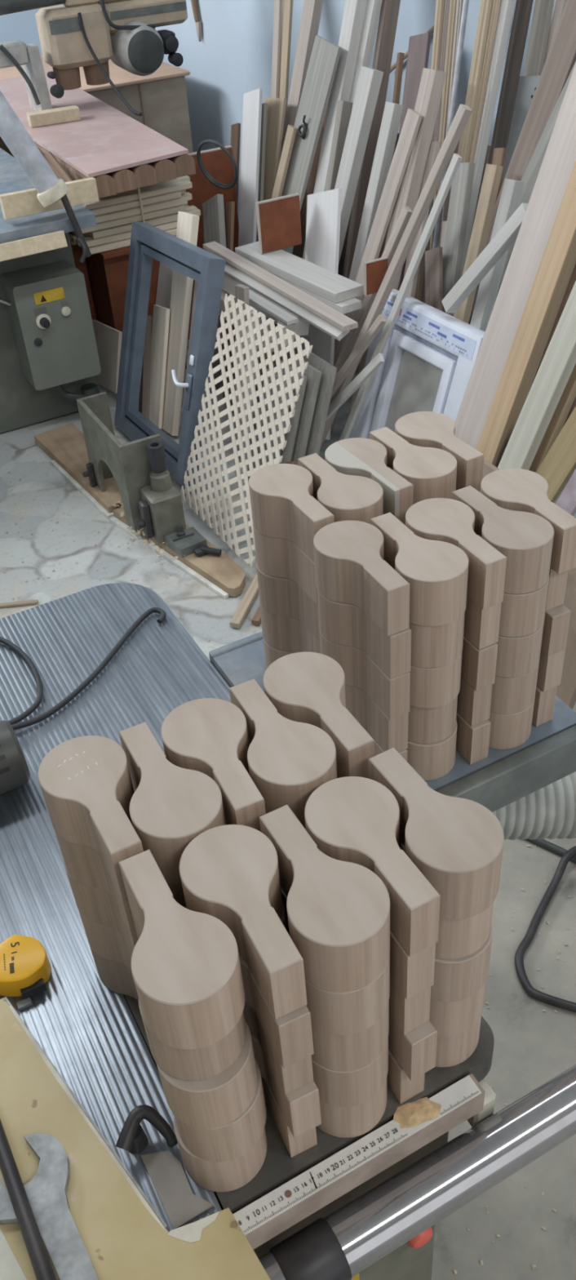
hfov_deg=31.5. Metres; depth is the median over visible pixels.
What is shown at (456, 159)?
wooden stick
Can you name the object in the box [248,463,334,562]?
paddle blank
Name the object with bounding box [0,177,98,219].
board
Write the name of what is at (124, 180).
wooden piece
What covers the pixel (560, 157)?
wooden board
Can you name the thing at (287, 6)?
batten
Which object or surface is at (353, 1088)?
paddle blank
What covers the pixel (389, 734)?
paddle blank
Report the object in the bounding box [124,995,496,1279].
saw
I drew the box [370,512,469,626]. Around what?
paddle blank
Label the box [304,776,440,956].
paddle blank
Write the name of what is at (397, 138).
wooden board
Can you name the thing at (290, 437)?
board
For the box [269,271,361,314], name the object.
plank
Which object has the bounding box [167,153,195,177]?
wooden piece
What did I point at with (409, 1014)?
paddle blank
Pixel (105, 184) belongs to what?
rail
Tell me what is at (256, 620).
stick
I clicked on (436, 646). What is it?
paddle blank
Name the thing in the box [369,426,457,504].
paddle blank
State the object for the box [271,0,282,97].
batten
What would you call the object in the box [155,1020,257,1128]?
paddle blank
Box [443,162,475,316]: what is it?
batten
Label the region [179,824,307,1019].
paddle blank
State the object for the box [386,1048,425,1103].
paddle blank
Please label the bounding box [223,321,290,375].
beam
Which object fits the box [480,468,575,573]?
paddle blank
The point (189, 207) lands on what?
slat
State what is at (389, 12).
wooden plank
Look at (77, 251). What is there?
sheet
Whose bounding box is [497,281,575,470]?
wooden plank
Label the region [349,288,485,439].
window
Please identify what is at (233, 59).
wall
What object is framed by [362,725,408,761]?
paddle blank
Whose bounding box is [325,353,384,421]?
wooden stick
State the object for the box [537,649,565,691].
paddle blank
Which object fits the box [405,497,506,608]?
paddle blank
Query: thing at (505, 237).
wooden stick
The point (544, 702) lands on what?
paddle blank
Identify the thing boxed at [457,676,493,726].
paddle blank
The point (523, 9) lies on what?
wooden plank
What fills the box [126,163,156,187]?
wooden piece
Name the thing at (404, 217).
wooden stick
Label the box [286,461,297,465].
board
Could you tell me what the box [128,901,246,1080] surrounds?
paddle blank
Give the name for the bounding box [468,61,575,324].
wooden board
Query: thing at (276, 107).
wooden board
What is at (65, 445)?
wooden board
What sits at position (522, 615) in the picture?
paddle blank
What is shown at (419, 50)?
wooden board
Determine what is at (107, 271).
boards
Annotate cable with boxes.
[515,845,575,1012]
[525,838,575,863]
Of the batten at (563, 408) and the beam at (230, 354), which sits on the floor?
the batten at (563, 408)
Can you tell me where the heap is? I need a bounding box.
[393,1097,441,1128]
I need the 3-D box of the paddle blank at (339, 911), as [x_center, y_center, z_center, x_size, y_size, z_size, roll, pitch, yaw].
[0.023,0.197,0.790,0.076,0.059,0.141,-21,42,-19]
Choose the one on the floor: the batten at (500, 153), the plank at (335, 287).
the batten at (500, 153)
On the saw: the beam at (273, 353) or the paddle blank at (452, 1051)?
the paddle blank at (452, 1051)
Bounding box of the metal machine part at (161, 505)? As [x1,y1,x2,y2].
[136,440,222,557]
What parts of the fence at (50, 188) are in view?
support rod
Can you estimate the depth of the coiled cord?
1.41 m
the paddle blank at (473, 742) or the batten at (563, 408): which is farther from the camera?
the batten at (563, 408)
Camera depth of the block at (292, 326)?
3.21 m
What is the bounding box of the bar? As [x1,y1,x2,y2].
[257,1064,575,1279]
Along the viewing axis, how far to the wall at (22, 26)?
6.55 m
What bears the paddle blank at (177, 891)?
on the paddle blank
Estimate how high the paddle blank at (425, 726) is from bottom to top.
0.059 m
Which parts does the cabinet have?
panel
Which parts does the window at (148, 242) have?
frame, handle lever, handle plate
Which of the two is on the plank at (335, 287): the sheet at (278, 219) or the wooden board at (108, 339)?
the sheet at (278, 219)
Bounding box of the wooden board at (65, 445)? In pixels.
[34,422,122,519]
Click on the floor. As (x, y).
(532, 1046)
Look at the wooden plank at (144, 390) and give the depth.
3.80 m
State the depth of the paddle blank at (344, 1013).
0.78 m
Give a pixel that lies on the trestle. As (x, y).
(2, 145)
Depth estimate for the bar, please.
0.92 m
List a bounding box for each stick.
[0,599,38,608]
[137,187,145,222]
[229,573,258,628]
[231,123,240,206]
[251,606,261,625]
[320,103,472,449]
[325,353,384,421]
[330,314,386,398]
[334,205,413,375]
[339,153,462,440]
[403,141,440,297]
[441,202,528,313]
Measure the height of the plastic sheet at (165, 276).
0.543 m
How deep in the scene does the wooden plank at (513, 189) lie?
2.86 m
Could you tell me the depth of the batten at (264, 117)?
4.05 m
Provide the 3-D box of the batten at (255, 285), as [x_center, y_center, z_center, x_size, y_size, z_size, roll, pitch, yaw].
[-0.058,-1.147,3.364,0.046,0.041,0.881,-23,42,-21]
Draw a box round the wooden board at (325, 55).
[280,35,342,253]
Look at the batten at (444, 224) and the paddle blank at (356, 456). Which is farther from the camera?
the batten at (444, 224)
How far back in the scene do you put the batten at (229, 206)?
3.94 m
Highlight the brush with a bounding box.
[191,0,201,41]
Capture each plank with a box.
[138,315,151,419]
[235,241,364,302]
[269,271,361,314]
[279,0,323,162]
[293,0,367,355]
[301,66,383,345]
[324,100,353,191]
[330,101,404,431]
[334,0,400,346]
[347,67,446,438]
[349,0,382,110]
[470,178,524,331]
[476,160,575,467]
[488,0,533,164]
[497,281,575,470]
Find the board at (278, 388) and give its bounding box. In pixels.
[248,368,289,480]
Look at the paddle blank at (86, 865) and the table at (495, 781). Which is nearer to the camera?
the paddle blank at (86, 865)
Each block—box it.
[26,105,80,127]
[276,319,296,346]
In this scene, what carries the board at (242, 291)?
on the floor
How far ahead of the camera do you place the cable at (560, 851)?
2.19 m
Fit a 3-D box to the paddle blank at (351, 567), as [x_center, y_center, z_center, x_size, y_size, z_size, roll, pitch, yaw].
[0.082,-0.068,1.095,0.076,0.059,0.141,-20,41,-18]
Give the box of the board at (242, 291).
[235,284,248,457]
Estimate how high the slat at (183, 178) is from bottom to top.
0.022 m
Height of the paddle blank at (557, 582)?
0.059 m
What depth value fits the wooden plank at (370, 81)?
3.46 m
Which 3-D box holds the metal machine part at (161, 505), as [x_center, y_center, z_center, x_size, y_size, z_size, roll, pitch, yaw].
[-0.351,-0.405,3.055,0.151,0.300,0.288,-29,45,-27]
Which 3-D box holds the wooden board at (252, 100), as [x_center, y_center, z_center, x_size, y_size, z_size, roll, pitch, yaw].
[-0.222,-1.677,4.149,0.227,0.949,0.480,8,40,15]
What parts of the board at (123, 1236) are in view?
pale strip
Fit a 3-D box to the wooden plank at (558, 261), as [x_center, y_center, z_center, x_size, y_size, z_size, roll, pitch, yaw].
[0.716,-1.115,2.404,0.700,2.151,0.082,-15,40,-12]
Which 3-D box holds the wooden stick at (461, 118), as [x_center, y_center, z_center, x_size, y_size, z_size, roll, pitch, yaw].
[0.276,-1.023,3.134,0.526,1.126,0.038,10,41,17]
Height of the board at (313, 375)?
0.424 m
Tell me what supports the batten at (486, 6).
on the floor
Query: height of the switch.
0.032 m
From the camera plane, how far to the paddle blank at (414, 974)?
0.80 m
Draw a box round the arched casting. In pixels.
[75,391,161,533]
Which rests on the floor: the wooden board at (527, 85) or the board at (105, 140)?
the wooden board at (527, 85)
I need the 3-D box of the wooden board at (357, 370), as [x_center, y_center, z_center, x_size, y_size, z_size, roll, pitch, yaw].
[0.384,-1.449,3.849,0.293,0.889,0.110,-17,41,-15]
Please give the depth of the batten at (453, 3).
3.31 m
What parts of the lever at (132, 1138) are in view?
knob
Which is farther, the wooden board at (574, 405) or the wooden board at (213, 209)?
the wooden board at (213, 209)
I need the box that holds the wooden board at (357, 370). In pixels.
[355,221,390,372]
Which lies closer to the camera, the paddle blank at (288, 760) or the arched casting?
the paddle blank at (288, 760)
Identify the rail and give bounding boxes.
[33,141,115,198]
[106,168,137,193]
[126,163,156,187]
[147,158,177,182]
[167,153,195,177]
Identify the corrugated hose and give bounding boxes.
[492,771,575,839]
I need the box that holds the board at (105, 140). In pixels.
[0,71,188,177]
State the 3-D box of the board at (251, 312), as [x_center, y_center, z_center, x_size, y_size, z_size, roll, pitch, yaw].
[-0.128,-0.830,3.416,0.115,0.547,0.033,6,40,13]
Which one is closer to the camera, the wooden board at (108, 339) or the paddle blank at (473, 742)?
the paddle blank at (473, 742)
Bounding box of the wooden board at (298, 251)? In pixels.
[292,97,329,258]
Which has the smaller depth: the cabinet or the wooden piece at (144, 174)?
the wooden piece at (144, 174)
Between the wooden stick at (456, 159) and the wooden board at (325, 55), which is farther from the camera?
the wooden board at (325, 55)
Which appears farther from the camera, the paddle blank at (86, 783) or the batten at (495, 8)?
the batten at (495, 8)
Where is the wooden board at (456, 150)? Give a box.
[446,139,460,221]
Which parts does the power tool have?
cord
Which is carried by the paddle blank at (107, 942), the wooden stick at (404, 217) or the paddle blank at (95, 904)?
the paddle blank at (95, 904)
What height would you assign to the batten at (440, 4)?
1.745 m
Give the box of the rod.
[0,1119,57,1279]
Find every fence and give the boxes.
[0,40,64,111]
[0,90,91,262]
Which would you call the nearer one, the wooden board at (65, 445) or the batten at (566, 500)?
the batten at (566, 500)
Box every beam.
[218,291,281,351]
[221,377,257,429]
[222,272,309,335]
[222,351,263,402]
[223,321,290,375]
[224,292,287,355]
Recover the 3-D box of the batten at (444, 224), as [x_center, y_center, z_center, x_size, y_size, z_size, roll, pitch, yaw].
[0.474,-0.914,3.292,0.027,0.754,0.346,7,40,14]
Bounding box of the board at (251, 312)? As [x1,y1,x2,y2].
[240,311,259,465]
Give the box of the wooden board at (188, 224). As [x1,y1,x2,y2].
[161,211,199,435]
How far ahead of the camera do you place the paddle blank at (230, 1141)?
0.83 m
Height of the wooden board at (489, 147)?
0.885 m
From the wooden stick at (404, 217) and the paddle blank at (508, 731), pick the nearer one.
the paddle blank at (508, 731)
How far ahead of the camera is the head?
4.21 m
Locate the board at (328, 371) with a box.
[304,351,337,456]
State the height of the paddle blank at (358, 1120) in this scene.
0.059 m
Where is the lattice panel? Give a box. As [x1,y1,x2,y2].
[180,293,313,567]
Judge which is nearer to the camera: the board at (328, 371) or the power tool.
the power tool
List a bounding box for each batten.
[182,280,198,414]
[203,241,358,331]
[224,201,235,251]
[224,262,350,340]
[248,288,298,324]
[256,102,266,241]
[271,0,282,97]
[271,124,297,198]
[278,0,293,133]
[333,108,422,366]
[377,52,404,258]
[390,25,434,73]
[414,0,444,301]
[421,0,450,302]
[425,246,443,311]
[429,0,457,249]
[438,0,463,247]
[440,221,447,249]
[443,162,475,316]
[453,163,503,323]
[457,0,493,163]
[460,0,515,278]
[467,0,501,163]
[492,147,507,203]
[524,0,555,75]
[529,364,575,472]
[543,0,567,66]
[555,469,575,515]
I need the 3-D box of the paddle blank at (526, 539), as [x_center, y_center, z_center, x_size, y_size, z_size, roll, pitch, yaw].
[0.233,-0.113,1.135,0.076,0.059,0.141,-21,42,-19]
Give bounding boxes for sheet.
[68,145,239,339]
[71,244,96,319]
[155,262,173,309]
[255,192,302,253]
[364,256,388,295]
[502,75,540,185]
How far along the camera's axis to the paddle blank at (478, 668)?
1.15 m
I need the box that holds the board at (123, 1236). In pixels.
[0,996,270,1279]
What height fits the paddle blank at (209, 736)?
0.059 m
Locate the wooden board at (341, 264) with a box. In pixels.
[337,207,352,275]
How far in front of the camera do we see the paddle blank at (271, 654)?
1.34 m
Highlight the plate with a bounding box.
[140,1151,213,1229]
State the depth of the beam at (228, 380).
3.87 m
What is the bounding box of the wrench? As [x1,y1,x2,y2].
[0,1133,98,1279]
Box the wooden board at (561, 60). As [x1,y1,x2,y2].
[485,0,575,247]
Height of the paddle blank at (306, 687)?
0.059 m
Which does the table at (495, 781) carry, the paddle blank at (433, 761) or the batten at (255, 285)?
the paddle blank at (433, 761)
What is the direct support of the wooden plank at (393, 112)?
on the floor
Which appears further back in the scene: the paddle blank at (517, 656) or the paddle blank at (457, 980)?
the paddle blank at (517, 656)
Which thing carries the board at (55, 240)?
attached to the machine at (49, 357)
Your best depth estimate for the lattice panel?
3.02 m
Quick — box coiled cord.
[0,636,43,724]
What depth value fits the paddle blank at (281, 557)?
1.23 m
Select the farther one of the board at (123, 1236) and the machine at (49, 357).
the machine at (49, 357)
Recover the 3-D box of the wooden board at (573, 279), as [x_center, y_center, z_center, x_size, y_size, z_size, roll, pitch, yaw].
[0.859,-1.127,3.093,0.400,1.280,0.130,-21,42,-20]
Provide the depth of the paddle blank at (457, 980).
0.85 m
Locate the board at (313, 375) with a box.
[289,359,321,464]
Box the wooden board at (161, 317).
[149,304,169,428]
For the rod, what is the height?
0.015 m
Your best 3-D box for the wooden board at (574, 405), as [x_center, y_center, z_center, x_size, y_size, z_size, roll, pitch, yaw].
[0.926,-1.059,3.006,0.409,1.281,0.110,-25,43,-23]
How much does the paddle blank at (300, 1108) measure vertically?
0.059 m
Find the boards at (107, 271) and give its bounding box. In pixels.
[80,180,200,368]
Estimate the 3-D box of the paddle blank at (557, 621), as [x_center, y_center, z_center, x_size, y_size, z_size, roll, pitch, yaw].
[0.283,-0.045,1.234,0.076,0.059,0.141,-20,41,-18]
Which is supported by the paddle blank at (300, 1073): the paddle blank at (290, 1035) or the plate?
the paddle blank at (290, 1035)
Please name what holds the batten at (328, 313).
on the batten at (255, 285)
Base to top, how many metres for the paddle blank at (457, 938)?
0.059 m
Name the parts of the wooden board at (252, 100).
cable coil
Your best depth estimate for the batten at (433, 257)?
3.12 m
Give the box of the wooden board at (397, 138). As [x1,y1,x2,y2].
[394,133,399,152]
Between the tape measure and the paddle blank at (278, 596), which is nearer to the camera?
the tape measure
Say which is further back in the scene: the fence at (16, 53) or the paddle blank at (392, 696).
the fence at (16, 53)
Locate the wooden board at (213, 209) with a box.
[202,193,226,384]
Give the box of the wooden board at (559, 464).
[536,406,575,502]
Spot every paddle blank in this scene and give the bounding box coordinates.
[37,735,143,899]
[54,822,137,942]
[63,861,137,955]
[78,910,131,969]
[88,944,138,1000]
[118,849,244,1049]
[119,721,226,884]
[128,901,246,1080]
[132,783,186,908]
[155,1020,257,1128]
[160,697,266,831]
[173,1058,266,1162]
[173,1115,266,1191]
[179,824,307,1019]
[229,678,337,829]
[239,902,314,1068]
[243,1002,313,1094]
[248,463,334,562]
[250,1032,321,1137]
[253,525,318,604]
[256,564,319,642]
[259,601,320,653]
[259,804,390,992]
[261,1075,317,1157]
[262,637,295,669]
[262,652,374,778]
[280,887,390,1035]
[297,453,383,524]
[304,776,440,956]
[311,1001,389,1071]
[311,1038,388,1106]
[313,520,409,635]
[317,591,411,679]
[317,1078,386,1137]
[319,629,410,719]
[324,437,413,524]
[345,684,408,751]
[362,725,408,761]
[368,747,504,919]
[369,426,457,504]
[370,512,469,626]
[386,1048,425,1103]
[388,1014,437,1080]
[389,976,431,1035]
[390,930,435,999]
[395,411,484,492]
[399,840,493,959]
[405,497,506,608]
[406,720,457,780]
[408,696,457,743]
[409,612,465,668]
[409,651,462,708]
[429,981,486,1036]
[431,921,493,1002]
[435,1015,481,1066]
[452,485,554,594]
[456,711,491,764]
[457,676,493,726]
[461,635,497,690]
[463,595,502,649]
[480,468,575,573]
[488,698,535,749]
[490,662,539,714]
[495,622,544,677]
[498,575,550,636]
[532,685,557,726]
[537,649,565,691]
[541,604,571,656]
[546,567,568,610]
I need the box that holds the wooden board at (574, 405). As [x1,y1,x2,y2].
[562,397,575,428]
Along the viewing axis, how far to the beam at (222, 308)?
3.51 m
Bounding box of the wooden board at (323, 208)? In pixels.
[302,188,342,439]
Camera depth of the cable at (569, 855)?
2.01 m
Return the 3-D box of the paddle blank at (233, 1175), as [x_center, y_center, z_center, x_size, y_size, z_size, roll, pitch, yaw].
[-0.073,0.410,0.911,0.076,0.059,0.141,-20,41,-18]
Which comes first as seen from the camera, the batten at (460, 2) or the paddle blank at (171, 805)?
the paddle blank at (171, 805)
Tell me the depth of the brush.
5.12 m
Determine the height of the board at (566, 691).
0.637 m
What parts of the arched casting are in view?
plate, plate, plate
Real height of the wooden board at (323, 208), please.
0.800 m
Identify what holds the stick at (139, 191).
on the boards at (107, 271)
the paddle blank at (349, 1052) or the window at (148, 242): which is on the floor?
the window at (148, 242)
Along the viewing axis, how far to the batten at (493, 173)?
2.95 m
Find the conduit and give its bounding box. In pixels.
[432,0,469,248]
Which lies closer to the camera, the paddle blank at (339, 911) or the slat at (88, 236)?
the paddle blank at (339, 911)
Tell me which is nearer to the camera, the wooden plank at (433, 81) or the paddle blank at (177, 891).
the paddle blank at (177, 891)
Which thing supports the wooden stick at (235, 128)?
on the floor
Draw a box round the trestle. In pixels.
[0,136,13,156]
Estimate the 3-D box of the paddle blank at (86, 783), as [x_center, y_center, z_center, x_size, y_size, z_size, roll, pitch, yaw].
[-0.159,0.148,0.868,0.076,0.059,0.141,-21,42,-20]
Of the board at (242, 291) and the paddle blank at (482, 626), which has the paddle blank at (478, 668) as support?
the paddle blank at (482, 626)
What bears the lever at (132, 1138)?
on the table at (89, 1031)
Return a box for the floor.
[0,339,575,1279]
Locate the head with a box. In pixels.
[0,0,187,115]
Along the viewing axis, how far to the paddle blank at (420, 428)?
1.26 m
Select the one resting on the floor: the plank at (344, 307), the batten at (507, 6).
the batten at (507, 6)
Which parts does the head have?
motor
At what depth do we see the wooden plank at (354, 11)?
3.64 m
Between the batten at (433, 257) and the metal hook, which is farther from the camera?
the metal hook
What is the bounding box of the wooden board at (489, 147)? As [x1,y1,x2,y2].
[467,145,491,250]
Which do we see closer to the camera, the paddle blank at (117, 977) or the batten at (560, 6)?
the paddle blank at (117, 977)
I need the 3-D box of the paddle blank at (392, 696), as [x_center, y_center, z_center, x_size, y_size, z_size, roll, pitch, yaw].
[0.090,0.024,1.167,0.076,0.059,0.141,-20,41,-19]
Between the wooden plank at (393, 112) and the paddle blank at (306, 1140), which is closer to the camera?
the paddle blank at (306, 1140)
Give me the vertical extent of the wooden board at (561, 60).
2.158 m
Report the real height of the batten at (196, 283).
0.560 m
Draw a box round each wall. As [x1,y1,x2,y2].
[0,4,62,54]
[155,0,556,253]
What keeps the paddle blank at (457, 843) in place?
on the paddle blank at (457, 938)
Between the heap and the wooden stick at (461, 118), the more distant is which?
the wooden stick at (461, 118)
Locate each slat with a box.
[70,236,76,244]
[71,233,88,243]
[75,235,91,245]
[82,179,182,205]
[87,205,196,235]
[156,175,190,183]
[181,191,192,200]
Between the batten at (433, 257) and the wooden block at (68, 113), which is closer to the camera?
the batten at (433, 257)
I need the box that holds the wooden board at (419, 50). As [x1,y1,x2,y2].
[389,31,431,290]
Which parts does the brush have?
handle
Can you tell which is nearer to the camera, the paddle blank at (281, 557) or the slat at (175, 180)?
the paddle blank at (281, 557)
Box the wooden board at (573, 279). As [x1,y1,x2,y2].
[528,263,575,392]
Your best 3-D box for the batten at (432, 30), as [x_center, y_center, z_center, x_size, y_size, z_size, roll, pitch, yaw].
[0.475,-2.151,3.676,0.021,0.255,0.409,-22,42,-21]
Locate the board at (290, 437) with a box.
[275,360,307,463]
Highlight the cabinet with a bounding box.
[0,54,193,153]
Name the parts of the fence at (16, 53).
cross arm, knob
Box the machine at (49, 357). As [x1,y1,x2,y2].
[0,147,101,434]
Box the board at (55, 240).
[0,230,67,262]
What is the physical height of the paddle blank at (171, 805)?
0.059 m
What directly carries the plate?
on the table at (89, 1031)
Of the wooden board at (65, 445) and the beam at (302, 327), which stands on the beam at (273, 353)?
the beam at (302, 327)
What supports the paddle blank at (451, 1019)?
on the paddle blank at (452, 1051)
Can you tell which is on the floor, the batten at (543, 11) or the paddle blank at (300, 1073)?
the batten at (543, 11)
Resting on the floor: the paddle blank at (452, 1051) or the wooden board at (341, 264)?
the wooden board at (341, 264)
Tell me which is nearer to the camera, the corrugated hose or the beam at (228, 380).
the corrugated hose
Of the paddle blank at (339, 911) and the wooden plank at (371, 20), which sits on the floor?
the wooden plank at (371, 20)
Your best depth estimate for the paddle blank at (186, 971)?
0.72 m
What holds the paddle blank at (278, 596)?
on the paddle blank at (282, 633)
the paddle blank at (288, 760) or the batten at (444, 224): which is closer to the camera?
the paddle blank at (288, 760)
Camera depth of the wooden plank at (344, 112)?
3.66 m
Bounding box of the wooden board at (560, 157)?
[454,63,575,449]
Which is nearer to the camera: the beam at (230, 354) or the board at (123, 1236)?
the board at (123, 1236)
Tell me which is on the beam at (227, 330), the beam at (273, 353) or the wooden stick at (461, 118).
the beam at (273, 353)
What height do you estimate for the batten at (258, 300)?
0.012 m
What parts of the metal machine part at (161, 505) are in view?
post, release lever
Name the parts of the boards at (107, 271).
lid, slat, slat, slat, slat, slat, slat, slat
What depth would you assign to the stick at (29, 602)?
3.01 m
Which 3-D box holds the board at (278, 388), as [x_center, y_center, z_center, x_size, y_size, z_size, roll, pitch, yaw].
[-0.064,-0.673,3.353,0.127,0.376,0.168,-21,42,-20]
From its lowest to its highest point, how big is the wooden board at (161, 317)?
0.425 m
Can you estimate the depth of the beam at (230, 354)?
3.79 m
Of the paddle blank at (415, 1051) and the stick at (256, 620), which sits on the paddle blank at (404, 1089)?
the paddle blank at (415, 1051)
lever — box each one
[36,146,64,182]
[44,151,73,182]
[115,1104,177,1153]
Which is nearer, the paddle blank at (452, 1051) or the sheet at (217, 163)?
the paddle blank at (452, 1051)
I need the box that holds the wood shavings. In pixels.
[1,461,575,1274]
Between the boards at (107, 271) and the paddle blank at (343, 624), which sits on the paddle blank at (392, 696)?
the paddle blank at (343, 624)
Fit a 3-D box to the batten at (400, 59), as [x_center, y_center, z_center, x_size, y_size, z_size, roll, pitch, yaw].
[0.331,-1.401,3.615,0.024,1.122,0.456,12,42,19]
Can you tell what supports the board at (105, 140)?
on the rail at (105, 184)
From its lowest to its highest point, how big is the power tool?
0.088 m
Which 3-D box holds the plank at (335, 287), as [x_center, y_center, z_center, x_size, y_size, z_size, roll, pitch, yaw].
[0.027,-1.232,3.403,0.110,0.030,0.598,-25,43,-24]
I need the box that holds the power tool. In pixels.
[0,607,166,795]
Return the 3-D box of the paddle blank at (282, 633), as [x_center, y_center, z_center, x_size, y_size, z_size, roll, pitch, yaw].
[0.018,-0.015,1.317,0.076,0.059,0.141,-22,42,-20]
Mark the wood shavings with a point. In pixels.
(144, 541)
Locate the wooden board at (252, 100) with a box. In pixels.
[196,88,262,246]
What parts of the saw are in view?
edge rail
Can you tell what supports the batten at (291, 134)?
on the floor
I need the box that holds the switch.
[39,317,49,328]
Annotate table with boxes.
[0,582,231,1231]
[208,631,575,812]
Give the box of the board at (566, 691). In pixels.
[483,458,575,709]
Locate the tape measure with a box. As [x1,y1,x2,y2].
[0,934,51,1011]
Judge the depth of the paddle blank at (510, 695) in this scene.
1.20 m
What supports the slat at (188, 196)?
on the slat
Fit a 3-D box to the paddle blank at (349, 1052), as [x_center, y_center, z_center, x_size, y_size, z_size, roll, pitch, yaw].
[0.029,0.287,0.865,0.076,0.059,0.141,-21,42,-20]
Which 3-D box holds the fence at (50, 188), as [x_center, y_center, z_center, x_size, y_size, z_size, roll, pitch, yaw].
[-0.924,-1.647,3.119,0.477,0.986,0.101,-3,39,2]
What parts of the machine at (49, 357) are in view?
grab rod, name plate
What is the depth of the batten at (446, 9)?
3.35 m
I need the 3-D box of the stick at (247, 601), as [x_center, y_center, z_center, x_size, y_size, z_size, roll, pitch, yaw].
[-0.080,-0.189,3.023,0.028,0.019,0.467,9,42,16]
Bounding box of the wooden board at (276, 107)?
[263,97,286,199]
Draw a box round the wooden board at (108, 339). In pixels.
[92,319,122,393]
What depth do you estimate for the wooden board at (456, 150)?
3.52 m
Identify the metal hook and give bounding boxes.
[297,115,307,139]
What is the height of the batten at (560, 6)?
1.445 m
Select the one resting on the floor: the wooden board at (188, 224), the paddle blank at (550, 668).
the wooden board at (188, 224)
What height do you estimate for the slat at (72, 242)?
0.022 m
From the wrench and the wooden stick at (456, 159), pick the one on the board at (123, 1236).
the wrench
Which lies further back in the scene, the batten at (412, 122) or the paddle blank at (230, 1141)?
the batten at (412, 122)
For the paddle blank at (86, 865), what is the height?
0.059 m
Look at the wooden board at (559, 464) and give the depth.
2.53 m
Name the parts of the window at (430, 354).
sash, pane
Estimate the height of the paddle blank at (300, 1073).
0.059 m
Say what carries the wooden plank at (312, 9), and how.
on the floor
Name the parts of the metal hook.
hook arm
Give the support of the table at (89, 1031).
on the floor
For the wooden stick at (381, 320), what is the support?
on the floor
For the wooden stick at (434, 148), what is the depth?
3.19 m
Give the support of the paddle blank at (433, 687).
on the paddle blank at (425, 726)
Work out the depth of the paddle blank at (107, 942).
0.97 m
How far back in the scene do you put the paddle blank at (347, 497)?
1.18 m
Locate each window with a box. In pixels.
[114,221,226,485]
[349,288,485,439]

